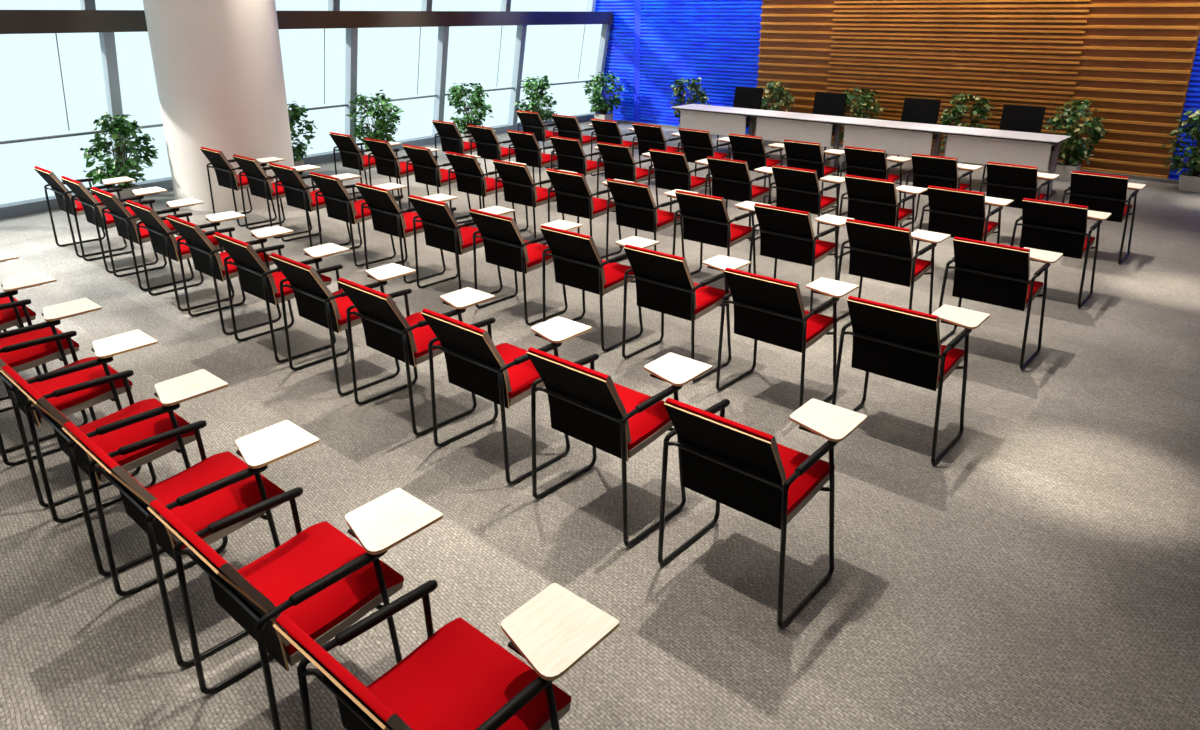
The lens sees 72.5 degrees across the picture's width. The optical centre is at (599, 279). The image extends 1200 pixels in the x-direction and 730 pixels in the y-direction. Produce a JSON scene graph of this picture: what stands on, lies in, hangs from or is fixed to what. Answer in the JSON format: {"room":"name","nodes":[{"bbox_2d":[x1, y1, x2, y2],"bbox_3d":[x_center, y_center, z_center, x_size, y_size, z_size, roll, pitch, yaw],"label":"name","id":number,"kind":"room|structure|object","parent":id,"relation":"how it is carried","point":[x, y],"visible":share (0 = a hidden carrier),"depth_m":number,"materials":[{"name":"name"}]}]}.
{"room":"lecture hall","nodes":[
{"label":"lecture hall","id":0,"kind":"room"},
{"bbox_2d":[143,0,293,210],"bbox_3d":[-4.555,-2.782,9.731,1.410,3.700,1.410,15,23,39],"label":"column","id":1,"kind":"structure","parent":0,"point":[218,66],"depth_m":9.36,"materials":[{"name":"white paint"}]},
{"bbox_2d":[0,120,1199,729],"bbox_3d":[0.393,-0.080,7.617,15.500,0.120,16.600,15,23,39],"label":"floor","id":2,"kind":"structure","parent":0,"point":[1043,573],"depth_m":3.89,"materials":[{"name":"carpet"}]},
{"bbox_2d":[0,250,18,332],"bbox_3d":[-4.346,0.107,5.498,0.587,0.830,0.698,15,23,39],"label":"chair","id":3,"kind":"object","parent":2,"relation":"on","point":[6,255],"visible":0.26,"depth_m":5.49,"materials":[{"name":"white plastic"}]},
{"bbox_2d":[0,272,56,400],"bbox_3d":[-3.781,0.261,5.029,0.587,0.830,0.698,15,23,39],"label":"chair","id":4,"kind":"object","parent":2,"relation":"on","point":[10,317],"visible":0.57,"depth_m":4.96,"materials":[{"name":"red fabric"}]},
{"bbox_2d":[0,298,101,453],"bbox_3d":[-3.216,0.414,4.559,0.587,0.830,0.698,15,23,39],"label":"chair","id":5,"kind":"object","parent":2,"relation":"on","point":[23,359],"visible":0.71,"depth_m":4.48,"materials":[{"name":"red fabric"}]},
{"bbox_2d":[0,329,157,507],"bbox_3d":[-2.651,0.568,4.090,0.587,0.830,0.698,15,23,39],"label":"chair","id":6,"kind":"object","parent":2,"relation":"on","point":[90,368],"visible":0.8,"depth_m":4.00,"materials":[{"name":"red fabric"}]},
{"bbox_2d":[34,166,134,256],"bbox_3d":[-5.005,-0.720,8.033,0.587,0.830,0.698,15,23,39],"label":"chair","id":7,"kind":"object","parent":2,"relation":"on","point":[63,195],"visible":0.75,"depth_m":7.86,"materials":[{"name":"black fabric"}]},
{"bbox_2d":[60,176,166,272],"bbox_3d":[-4.440,-0.567,7.564,0.587,0.830,0.698,15,23,39],"label":"chair","id":8,"kind":"object","parent":2,"relation":"on","point":[92,208],"visible":0.76,"depth_m":7.39,"materials":[{"name":"black fabric"}]},
{"bbox_2d":[0,365,227,575],"bbox_3d":[-2.087,0.721,3.620,0.587,0.830,0.698,15,23,39],"label":"chair","id":9,"kind":"object","parent":2,"relation":"on","point":[147,418],"visible":0.82,"depth_m":3.54,"materials":[{"name":"red fabric"}]},
{"bbox_2d":[80,112,158,202],"bbox_3d":[-5.774,-1.465,9.892,0.811,1.094,0.777,7,19,21],"label":"potted plant","id":10,"kind":"object","parent":2,"relation":"on","point":[114,169],"visible":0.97,"depth_m":9.77,"materials":[{"name":"green plant"}]},
{"bbox_2d":[91,187,203,290],"bbox_3d":[-3.875,-0.413,7.094,0.587,0.830,0.698,15,23,39],"label":"chair","id":11,"kind":"object","parent":2,"relation":"on","point":[125,223],"visible":0.69,"depth_m":6.93,"materials":[{"name":"black fabric"}]},
{"bbox_2d":[138,124,162,128],"bbox_3d":[-5.505,-3.072,10.585,0.617,3.680,1.882,13,22,35],"label":"window","id":12,"kind":"structure","parent":2,"relation":"on","point":[154,125],"depth_m":10.46,"materials":[{"name":"grey metal"}]},
{"bbox_2d":[125,200,245,310],"bbox_3d":[-3.310,-0.259,6.625,0.587,0.830,0.698,15,23,39],"label":"chair","id":13,"kind":"object","parent":2,"relation":"on","point":[163,240],"visible":0.7,"depth_m":6.45,"materials":[{"name":"black fabric"}]},
{"bbox_2d":[62,420,319,667],"bbox_3d":[-1.522,0.875,3.151,0.587,0.830,0.698,15,23,39],"label":"chair","id":14,"kind":"object","parent":2,"relation":"on","point":[222,485],"visible":0.84,"depth_m":3.07,"materials":[{"name":"red fabric"}]},
{"bbox_2d":[166,215,293,334],"bbox_3d":[-2.745,-0.106,6.155,0.587,0.830,0.698,15,23,39],"label":"chair","id":15,"kind":"object","parent":2,"relation":"on","point":[207,259],"visible":0.79,"depth_m":5.99,"materials":[{"name":"black fabric"}]},
{"bbox_2d":[200,147,284,226],"bbox_3d":[-3.969,-1.087,9.160,0.587,0.830,0.698,15,23,39],"label":"chair","id":16,"kind":"object","parent":2,"relation":"on","point":[226,175],"visible":0.69,"depth_m":8.96,"materials":[{"name":"black fabric"}]},
{"bbox_2d":[232,154,320,238],"bbox_3d":[-3.404,-0.933,8.690,0.587,0.830,0.698,15,23,39],"label":"chair","id":17,"kind":"object","parent":2,"relation":"on","point":[260,185],"visible":0.7,"depth_m":8.49,"materials":[{"name":"black fabric"}]},
{"bbox_2d":[213,232,349,362],"bbox_3d":[-2.180,0.048,5.686,0.587,0.830,0.698,15,23,39],"label":"chair","id":18,"kind":"object","parent":2,"relation":"on","point":[256,279],"visible":0.87,"depth_m":5.51,"materials":[{"name":"black fabric"}]},
{"bbox_2d":[147,487,442,729],"bbox_3d":[-0.957,1.028,2.681,0.587,0.830,0.698,15,23,39],"label":"chair","id":19,"kind":"object","parent":2,"relation":"on","point":[323,580],"visible":0.9,"depth_m":2.61,"materials":[{"name":"red fabric"}]},
{"bbox_2d":[287,101,317,166],"bbox_3d":[-4.505,-2.005,11.662,0.831,1.020,0.862,15,23,39],"label":"potted plant","id":20,"kind":"object","parent":2,"relation":"on","point":[296,111],"visible":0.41,"depth_m":11.60,"materials":[{"name":"green plant"}]},
{"bbox_2d":[269,163,360,246],"bbox_3d":[-2.840,-0.779,8.221,0.587,0.830,0.698,15,23,39],"label":"chair","id":21,"kind":"object","parent":2,"relation":"on","point":[297,193],"visible":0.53,"depth_m":8.02,"materials":[{"name":"black fabric"}]},
{"bbox_2d":[306,0,357,141],"bbox_3d":[-4.483,-3.527,11.984,0.616,3.680,1.867,14,23,36],"label":"window","id":22,"kind":"structure","parent":2,"relation":"on","point":[351,50],"depth_m":12.63,"materials":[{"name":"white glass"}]},
{"bbox_2d":[269,253,415,395],"bbox_3d":[-1.616,0.201,5.216,0.587,0.830,0.698,15,23,39],"label":"chair","id":23,"kind":"object","parent":2,"relation":"on","point":[315,302],"visible":0.79,"depth_m":5.03,"materials":[{"name":"black fabric"}]},
{"bbox_2d":[309,172,406,266],"bbox_3d":[-2.275,-0.626,7.751,0.587,0.830,0.698,15,23,39],"label":"chair","id":24,"kind":"object","parent":2,"relation":"on","point":[340,205],"visible":0.78,"depth_m":7.55,"materials":[{"name":"black fabric"}]},
{"bbox_2d":[329,132,401,199],"bbox_3d":[-2.933,-1.453,10.287,0.587,0.830,0.698,15,23,39],"label":"chair","id":25,"kind":"object","parent":2,"relation":"on","point":[352,157],"visible":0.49,"depth_m":10.07,"materials":[{"name":"black fabric"}]},
{"bbox_2d":[346,90,404,154],"bbox_3d":[-3.514,-2.422,12.857,0.917,1.076,0.803,-2,18,-5],"label":"potted plant","id":26,"kind":"object","parent":2,"relation":"on","point":[381,126],"visible":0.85,"depth_m":12.73,"materials":[{"name":"green plant"}]},
{"bbox_2d":[364,138,439,210],"bbox_3d":[-2.369,-1.299,9.817,0.587,0.830,0.698,15,23,39],"label":"chair","id":27,"kind":"object","parent":2,"relation":"on","point":[387,162],"visible":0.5,"depth_m":9.59,"materials":[{"name":"black fabric"}]},
{"bbox_2d":[358,0,448,135],"bbox_3d":[-3.409,-3.997,13.427,0.616,3.680,2.012,14,23,36],"label":"window","id":28,"kind":"structure","parent":2,"relation":"on","point":[426,5],"depth_m":14.16,"materials":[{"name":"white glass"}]},
{"bbox_2d":[355,183,457,283],"bbox_3d":[-1.710,-0.472,7.282,0.587,0.830,0.698,15,23,39],"label":"chair","id":29,"kind":"object","parent":2,"relation":"on","point":[388,217],"visible":0.77,"depth_m":7.08,"materials":[{"name":"black fabric"}]},
{"bbox_2d":[337,278,494,435],"bbox_3d":[-1.051,0.355,4.747,0.587,0.830,0.698,15,23,39],"label":"chair","id":30,"kind":"object","parent":2,"relation":"on","point":[387,331],"visible":0.86,"depth_m":4.57,"materials":[{"name":"black fabric"}]},
{"bbox_2d":[402,144,480,218],"bbox_3d":[-1.804,-1.146,9.348,0.587,0.830,0.698,15,23,39],"label":"chair","id":31,"kind":"object","parent":2,"relation":"on","point":[426,168],"visible":0.65,"depth_m":9.12,"materials":[{"name":"black fabric"}]},
{"bbox_2d":[273,580,618,729],"bbox_3d":[-0.392,1.182,2.211,0.587,0.830,0.698,15,23,39],"label":"chair","id":32,"kind":"object","parent":2,"relation":"on","point":[458,678],"visible":1,"depth_m":2.19,"materials":[{"name":"red fabric"}]},
{"bbox_2d":[408,195,515,293],"bbox_3d":[-1.145,-0.319,6.812,0.587,0.830,0.698,15,23,39],"label":"chair","id":33,"kind":"object","parent":2,"relation":"on","point":[442,231],"visible":0.81,"depth_m":6.61,"materials":[{"name":"black fabric"}]},
{"bbox_2d":[432,120,495,176],"bbox_3d":[-1.898,-1.819,11.413,0.587,0.830,0.698,15,23,39],"label":"chair","id":34,"kind":"object","parent":2,"relation":"on","point":[451,139],"visible":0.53,"depth_m":11.18,"materials":[{"name":"black fabric"}]},
{"bbox_2d":[447,83,493,142],"bbox_3d":[-2.321,-2.922,14.413,0.851,1.064,0.852,15,23,39],"label":"potted plant","id":35,"kind":"object","parent":2,"relation":"on","point":[477,102],"visible":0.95,"depth_m":14.27,"materials":[{"name":"green plant"}]},
{"bbox_2d":[445,152,526,223],"bbox_3d":[-1.239,-0.992,8.878,0.587,0.830,0.698,15,23,39],"label":"chair","id":36,"kind":"object","parent":2,"relation":"on","point":[470,177],"visible":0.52,"depth_m":8.65,"materials":[{"name":"black fabric"}]},
{"bbox_2d":[445,0,526,124],"bbox_3d":[-2.254,-4.482,14.918,0.642,3.680,2.018,15,23,39],"label":"window","id":37,"kind":"structure","parent":2,"relation":"on","point":[515,87],"depth_m":15.68,"materials":[{"name":"white metal"}]},
{"bbox_2d":[468,125,515,179],"bbox_3d":[-1.333,-1.666,10.944,0.587,0.830,0.698,15,23,39],"label":"chair","id":38,"kind":"object","parent":2,"relation":"on","point":[488,146],"visible":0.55,"depth_m":10.71,"materials":[{"name":"black fabric"}]},
{"bbox_2d":[421,308,591,484],"bbox_3d":[-0.486,0.508,4.277,0.587,0.830,0.698,15,23,39],"label":"chair","id":39,"kind":"object","parent":2,"relation":"on","point":[503,374],"visible":0.89,"depth_m":4.10,"materials":[{"name":"black fabric"}]},
{"bbox_2d":[469,209,581,325],"bbox_3d":[-0.580,-0.165,6.343,0.587,0.830,0.698,15,23,39],"label":"chair","id":40,"kind":"object","parent":2,"relation":"on","point":[505,246],"visible":0.84,"depth_m":6.14,"materials":[{"name":"black fabric"}]},
{"bbox_2d":[507,130,557,186],"bbox_3d":[-0.768,-1.512,10.474,0.587,0.830,0.698,15,23,39],"label":"chair","id":41,"kind":"object","parent":2,"relation":"on","point":[527,148],"visible":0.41,"depth_m":10.23,"materials":[{"name":"black fabric"}]},
{"bbox_2d":[492,159,576,244],"bbox_3d":[-0.674,-0.839,8.408,0.587,0.830,0.698,15,23,39],"label":"chair","id":42,"kind":"object","parent":2,"relation":"on","point":[519,187],"visible":0.64,"depth_m":8.18,"materials":[{"name":"black fabric"}]},
{"bbox_2d":[514,75,556,130],"bbox_3d":[-1.217,-3.365,15.731,0.811,1.094,0.777,-9,20,-25],"label":"potted plant","id":43,"kind":"object","parent":2,"relation":"on","point":[533,106],"visible":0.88,"depth_m":15.57,"materials":[{"name":"green plant"}]},
{"bbox_2d":[516,110,558,167],"bbox_3d":[-0.862,-2.186,12.540,0.587,0.830,0.698,15,23,39],"label":"chair","id":44,"kind":"object","parent":2,"relation":"on","point":[531,122],"visible":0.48,"depth_m":12.28,"materials":[{"name":"black fabric"}]},
{"bbox_2d":[552,114,600,170],"bbox_3d":[-0.297,-2.032,12.070,0.587,0.830,0.698,15,23,39],"label":"chair","id":45,"kind":"object","parent":2,"relation":"on","point":[567,126],"visible":0.52,"depth_m":11.82,"materials":[{"name":"black fabric"}]},
{"bbox_2d":[550,136,609,201],"bbox_3d":[-0.203,-1.359,10.005,0.587,0.830,0.698,15,23,39],"label":"chair","id":46,"kind":"object","parent":2,"relation":"on","point":[571,156],"visible":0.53,"depth_m":9.77,"materials":[{"name":"black fabric"}]},
{"bbox_2d":[546,168,634,258],"bbox_3d":[-0.109,-0.685,7.939,0.587,0.830,0.698,15,23,39],"label":"chair","id":47,"kind":"object","parent":2,"relation":"on","point":[574,197],"visible":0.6,"depth_m":7.72,"materials":[{"name":"black fabric"}]},
{"bbox_2d":[540,225,659,351],"bbox_3d":[-0.015,-0.011,5.873,0.587,0.830,0.698,15,23,39],"label":"chair","id":48,"kind":"object","parent":2,"relation":"on","point":[578,263],"visible":0.79,"depth_m":5.67,"materials":[{"name":"black fabric"}]},
{"bbox_2d":[584,71,624,120],"bbox_3d":[0.066,-3.800,17.092,0.896,1.076,0.822,3,18,9],"label":"potted plant","id":49,"kind":"object","parent":2,"relation":"on","point":[601,105],"visible":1,"depth_m":17.05,"materials":[{"name":"green plant"}]},
{"bbox_2d":[591,118,640,175],"bbox_3d":[0.268,-1.879,11.601,0.587,0.830,0.698,15,23,39],"label":"chair","id":50,"kind":"object","parent":2,"relation":"on","point":[607,131],"visible":0.51,"depth_m":11.36,"materials":[{"name":"black fabric"}]},
{"bbox_2d":[526,347,712,546],"bbox_3d":[0.079,0.662,3.808,0.587,0.830,0.698,15,23,39],"label":"chair","id":51,"kind":"object","parent":2,"relation":"on","point":[585,404],"visible":0.91,"depth_m":3.63,"materials":[{"name":"black fabric"}]},
{"bbox_2d":[597,142,658,209],"bbox_3d":[0.362,-1.205,9.535,0.587,0.830,0.698,15,23,39],"label":"chair","id":52,"kind":"object","parent":2,"relation":"on","point":[619,163],"visible":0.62,"depth_m":9.31,"materials":[{"name":"black fabric"}]},
{"bbox_2d":[606,179,698,262],"bbox_3d":[0.456,-0.531,7.469,0.587,0.830,0.698,15,23,39],"label":"chair","id":53,"kind":"object","parent":2,"relation":"on","point":[635,206],"visible":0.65,"depth_m":7.25,"materials":[{"name":"black fabric"}]},
{"bbox_2d":[632,123,682,179],"bbox_3d":[0.833,-1.725,11.131,0.587,0.830,0.698,15,23,39],"label":"chair","id":54,"kind":"object","parent":2,"relation":"on","point":[648,137],"visible":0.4,"depth_m":10.89,"materials":[{"name":"black fabric"}]},
{"bbox_2d":[648,149,711,211],"bbox_3d":[0.927,-1.052,9.066,0.587,0.830,0.698,15,23,39],"label":"chair","id":55,"kind":"object","parent":2,"relation":"on","point":[672,171],"visible":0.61,"depth_m":8.84,"materials":[{"name":"black fabric"}]},
{"bbox_2d":[622,244,750,381],"bbox_3d":[0.550,0.142,5.404,0.587,0.830,0.698,15,23,39],"label":"chair","id":56,"kind":"object","parent":2,"relation":"on","point":[665,284],"visible":0.86,"depth_m":5.21,"materials":[{"name":"black fabric"}]},
{"bbox_2d":[670,77,710,127],"bbox_3d":[1.717,-3.321,15.632,0.800,1.071,0.722,15,23,39],"label":"potted plant","id":57,"kind":"object","parent":2,"relation":"on","point":[680,89],"visible":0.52,"depth_m":15.49,"materials":[{"name":"green plant"}]},
{"bbox_2d":[677,128,730,195],"bbox_3d":[1.398,-1.571,10.662,0.587,0.830,0.698,15,23,39],"label":"chair","id":58,"kind":"object","parent":2,"relation":"on","point":[697,144],"visible":0.56,"depth_m":10.43,"materials":[{"name":"black fabric"}]},
{"bbox_2d":[671,104,765,147],"bbox_3d":[1.940,-2.447,13.492,1.458,0.742,0.650,15,23,39],"label":"conference table","id":59,"kind":"object","parent":2,"relation":"on","point":[719,120],"visible":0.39,"depth_m":13.25,"materials":[{"name":"white laminate"}]},
{"bbox_2d":[672,190,770,290],"bbox_3d":[1.021,-0.378,7.000,0.587,0.830,0.698,15,23,39],"label":"chair","id":60,"kind":"object","parent":2,"relation":"on","point":[706,220],"visible":0.76,"depth_m":6.79,"materials":[{"name":"black fabric"}]},
{"bbox_2d":[705,156,772,241],"bbox_3d":[1.492,-0.898,8.596,0.587,0.830,0.698,15,23,39],"label":"chair","id":61,"kind":"object","parent":2,"relation":"on","point":[731,179],"visible":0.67,"depth_m":8.37,"materials":[{"name":"black fabric"}]},
{"bbox_2d":[716,86,763,149],"bbox_3d":[2.353,-2.714,13.830,0.570,1.020,0.592,15,23,39],"label":"chair","id":62,"kind":"object","parent":2,"relation":"on","point":[745,97],"visible":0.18,"depth_m":13.88,"materials":[{"name":"black leather"}]},
{"bbox_2d":[727,133,784,203],"bbox_3d":[1.963,-1.418,10.192,0.587,0.830,0.698,15,23,39],"label":"chair","id":63,"kind":"object","parent":2,"relation":"on","point":[751,149],"visible":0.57,"depth_m":9.95,"materials":[{"name":"black fabric"}]},
{"bbox_2d":[658,398,866,627],"bbox_3d":[0.644,0.816,3.338,0.587,0.830,0.698,15,23,39],"label":"chair","id":64,"kind":"object","parent":2,"relation":"on","point":[742,468],"visible":1,"depth_m":3.16,"materials":[{"name":"black fabric"}]},
{"bbox_2d":[760,81,794,144],"bbox_3d":[3.057,-2.955,14.477,0.746,1.093,0.762,12,21,31],"label":"potted plant","id":65,"kind":"object","parent":2,"relation":"on","point":[779,90],"visible":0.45,"depth_m":14.32,"materials":[{"name":"green plant"}]},
{"bbox_2d":[716,268,858,407],"bbox_3d":[1.115,0.296,4.934,0.587,0.830,0.698,15,23,39],"label":"chair","id":66,"kind":"object","parent":2,"relation":"on","point":[769,310],"visible":0.85,"depth_m":4.73,"materials":[{"name":"black fabric"}]},
{"bbox_2d":[747,110,853,167],"bbox_3d":[3.039,-2.148,12.578,1.458,0.742,0.650,15,23,39],"label":"conference table","id":67,"kind":"object","parent":2,"relation":"on","point":[771,125],"visible":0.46,"depth_m":12.35,"materials":[{"name":"white laminate"}]},
{"bbox_2d":[748,203,854,312],"bbox_3d":[1.586,-0.224,6.530,0.587,0.830,0.698,15,23,39],"label":"chair","id":68,"kind":"object","parent":2,"relation":"on","point":[786,234],"visible":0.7,"depth_m":6.31,"materials":[{"name":"black fabric"}]},
{"bbox_2d":[768,165,844,239],"bbox_3d":[2.057,-0.744,8.126,0.587,0.830,0.698,15,23,39],"label":"chair","id":69,"kind":"object","parent":2,"relation":"on","point":[796,188],"visible":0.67,"depth_m":7.90,"materials":[{"name":"black fabric"}]},
{"bbox_2d":[781,139,844,214],"bbox_3d":[2.528,-1.264,9.723,0.587,0.830,0.698,15,23,39],"label":"chair","id":70,"kind":"object","parent":2,"relation":"on","point":[800,154],"visible":0.59,"depth_m":9.47,"materials":[{"name":"black fabric"}]},
{"bbox_2d":[812,92,846,159],"bbox_3d":[3.475,-2.409,12.898,0.570,1.020,0.592,15,23,39],"label":"chair","id":71,"kind":"object","parent":2,"relation":"on","point":[825,103],"visible":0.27,"depth_m":12.94,"materials":[{"name":"black leather"}]},
{"bbox_2d":[841,87,887,138],"bbox_3d":[4.273,-2.624,13.487,0.761,1.079,0.750,-8,20,-24],"label":"potted plant","id":72,"kind":"object","parent":2,"relation":"on","point":[866,99],"visible":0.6,"depth_m":13.25,"materials":[{"name":"green plant"}]},
{"bbox_2d":[835,146,911,215],"bbox_3d":[3.093,-1.111,9.253,0.587,0.830,0.698,15,23,39],"label":"chair","id":73,"kind":"object","parent":2,"relation":"on","point":[863,162],"visible":0.56,"depth_m":9.01,"materials":[{"name":"black fabric"}]},
{"bbox_2d":[834,175,927,257],"bbox_3d":[2.622,-0.591,7.657,0.587,0.830,0.698,15,23,39],"label":"chair","id":74,"kind":"object","parent":2,"relation":"on","point":[873,200],"visible":0.76,"depth_m":7.43,"materials":[{"name":"black fabric"}]},
{"bbox_2d":[832,219,950,321],"bbox_3d":[2.151,-0.071,6.061,0.587,0.830,0.698,15,23,39],"label":"chair","id":75,"kind":"object","parent":2,"relation":"on","point":[880,252],"visible":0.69,"depth_m":5.84,"materials":[{"name":"black fabric"}]},
{"bbox_2d":[835,118,951,172],"bbox_3d":[4.138,-1.850,11.665,1.458,0.742,0.650,15,23,39],"label":"conference table","id":76,"kind":"object","parent":2,"relation":"on","point":[894,137],"visible":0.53,"depth_m":11.45,"materials":[{"name":"white laminate"}]},
{"bbox_2d":[832,296,989,463],"bbox_3d":[1.680,0.449,4.465,0.587,0.830,0.698,15,23,39],"label":"chair","id":77,"kind":"object","parent":2,"relation":"on","point":[890,341],"visible":0.9,"depth_m":4.25,"materials":[{"name":"black fabric"}]},
{"bbox_2d":[886,98,940,163],"bbox_3d":[4.567,-2.112,11.991,0.570,1.020,0.592,15,23,39],"label":"chair","id":78,"kind":"object","parent":2,"relation":"on","point":[915,110],"visible":0.35,"depth_m":12.04,"materials":[{"name":"black leather"}]},
{"bbox_2d":[900,153,981,227],"bbox_3d":[3.658,-0.957,8.783,0.587,0.830,0.698,15,23,39],"label":"chair","id":79,"kind":"object","parent":2,"relation":"on","point":[928,170],"visible":0.64,"depth_m":8.55,"materials":[{"name":"black fabric"}]},
{"bbox_2d":[915,186,1013,260],"bbox_3d":[3.187,-0.437,7.187,0.587,0.830,0.698,15,23,39],"label":"chair","id":80,"kind":"object","parent":2,"relation":"on","point":[954,212],"visible":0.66,"depth_m":6.96,"materials":[{"name":"black fabric"}]},
{"bbox_2d":[938,93,993,163],"bbox_3d":[5.478,-2.261,12.390,0.815,1.071,0.744,15,23,39],"label":"potted plant","id":81,"kind":"object","parent":2,"relation":"on","point":[954,115],"visible":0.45,"depth_m":12.29,"materials":[{"name":"green plant"}]},
{"bbox_2d":[938,237,1062,369],"bbox_3d":[2.716,0.083,5.591,0.587,0.830,0.698,15,23,39],"label":"chair","id":82,"kind":"object","parent":2,"relation":"on","point":[985,272],"visible":0.91,"depth_m":5.36,"materials":[{"name":"black fabric"}]},
{"bbox_2d":[937,126,1070,199],"bbox_3d":[5.237,-1.551,10.751,1.458,0.742,0.650,15,23,39],"label":"conference table","id":83,"kind":"object","parent":2,"relation":"on","point":[966,144],"visible":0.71,"depth_m":10.53,"materials":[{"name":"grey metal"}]},
{"bbox_2d":[982,104,1045,179],"bbox_3d":[5.613,-1.828,11.121,0.570,1.020,0.592,15,23,39],"label":"chair","id":84,"kind":"object","parent":2,"relation":"on","point":[1021,118],"visible":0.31,"depth_m":11.18,"materials":[{"name":"black leather"}]},
{"bbox_2d":[979,162,1059,220],"bbox_3d":[4.223,-0.804,8.314,0.587,0.830,0.698,15,23,39],"label":"chair","id":85,"kind":"object","parent":2,"relation":"on","point":[1014,182],"visible":0.65,"depth_m":8.07,"materials":[{"name":"black fabric"}]},
{"bbox_2d":[1010,198,1111,307],"bbox_3d":[3.752,-0.284,6.718,0.587,0.830,0.698,15,23,39],"label":"chair","id":86,"kind":"object","parent":2,"relation":"on","point":[1046,225],"visible":0.84,"depth_m":6.48,"materials":[{"name":"black fabric"}]},
{"bbox_2d":[1044,99,1108,180],"bbox_3d":[6.613,-1.955,11.422,0.765,1.096,0.733,-12,22,-33],"label":"potted plant","id":87,"kind":"object","parent":2,"relation":"on","point":[1075,154],"visible":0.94,"depth_m":11.32,"materials":[{"name":"green plant"}]},
{"bbox_2d":[1062,171,1145,263],"bbox_3d":[4.788,-0.650,7.844,0.587,0.830,0.698,15,23,39],"label":"chair","id":88,"kind":"object","parent":2,"relation":"on","point":[1099,192],"visible":0.73,"depth_m":7.59,"materials":[{"name":"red fabric"}]},
{"bbox_2d":[1161,108,1199,192],"bbox_3d":[7.800,-1.690,10.635,0.762,1.079,0.755,-2,18,-7],"label":"potted plant","id":89,"kind":"object","parent":2,"relation":"on","point":[1189,181],"visible":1,"depth_m":10.70,"materials":[{"name":"green plant"}]},
{"bbox_2d":[594,0,1199,179],"bbox_3d":[5.648,-3.781,12.802,15.390,3.712,0.135,15,23,39],"label":"wall","id":90,"kind":"structure","parent":0,"point":[653,44],"depth_m":16.17,"materials":[{"name":"blue paint"}]},
{"bbox_2d":[0,113,594,218],"bbox_3d":[-4.995,-1.599,11.876,0.451,0.120,16.210,13,22,34],"label":"trim","id":91,"kind":"structure","parent":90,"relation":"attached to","point":[38,204],"depth_m":10.92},
{"bbox_2d":[0,0,612,184],"bbox_3d":[-4.811,-3.261,11.166,0.953,3.680,16.252,13,22,34],"label":"window frame","id":92,"kind":"structure","parent":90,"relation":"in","point":[107,39],"depth_m":10.16,"materials":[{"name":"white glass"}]},
{"bbox_2d":[521,0,610,113],"bbox_3d":[-0.822,-5.005,16.525,0.611,3.680,2.528,15,23,39],"label":"window","id":93,"kind":"structure","parent":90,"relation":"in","point":[604,38],"depth_m":17.33,"materials":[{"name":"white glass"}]},
{"bbox_2d":[755,0,1199,178],"bbox_3d":[5.445,-3.805,12.894,6.580,3.700,0.258,15,23,39],"label":"wall","id":94,"kind":"structure","parent":0,"point":[1133,60],"depth_m":12.27,"materials":[{"name":"brown wood"}]},
{"bbox_2d":[618,120,1178,183],"bbox_3d":[5.848,-1.905,12.954,14.490,0.050,0.053,15,23,39],"label":"baseboard","id":95,"kind":"structure","parent":94,"relation":"attached to","point":[1172,181],"depth_m":11.69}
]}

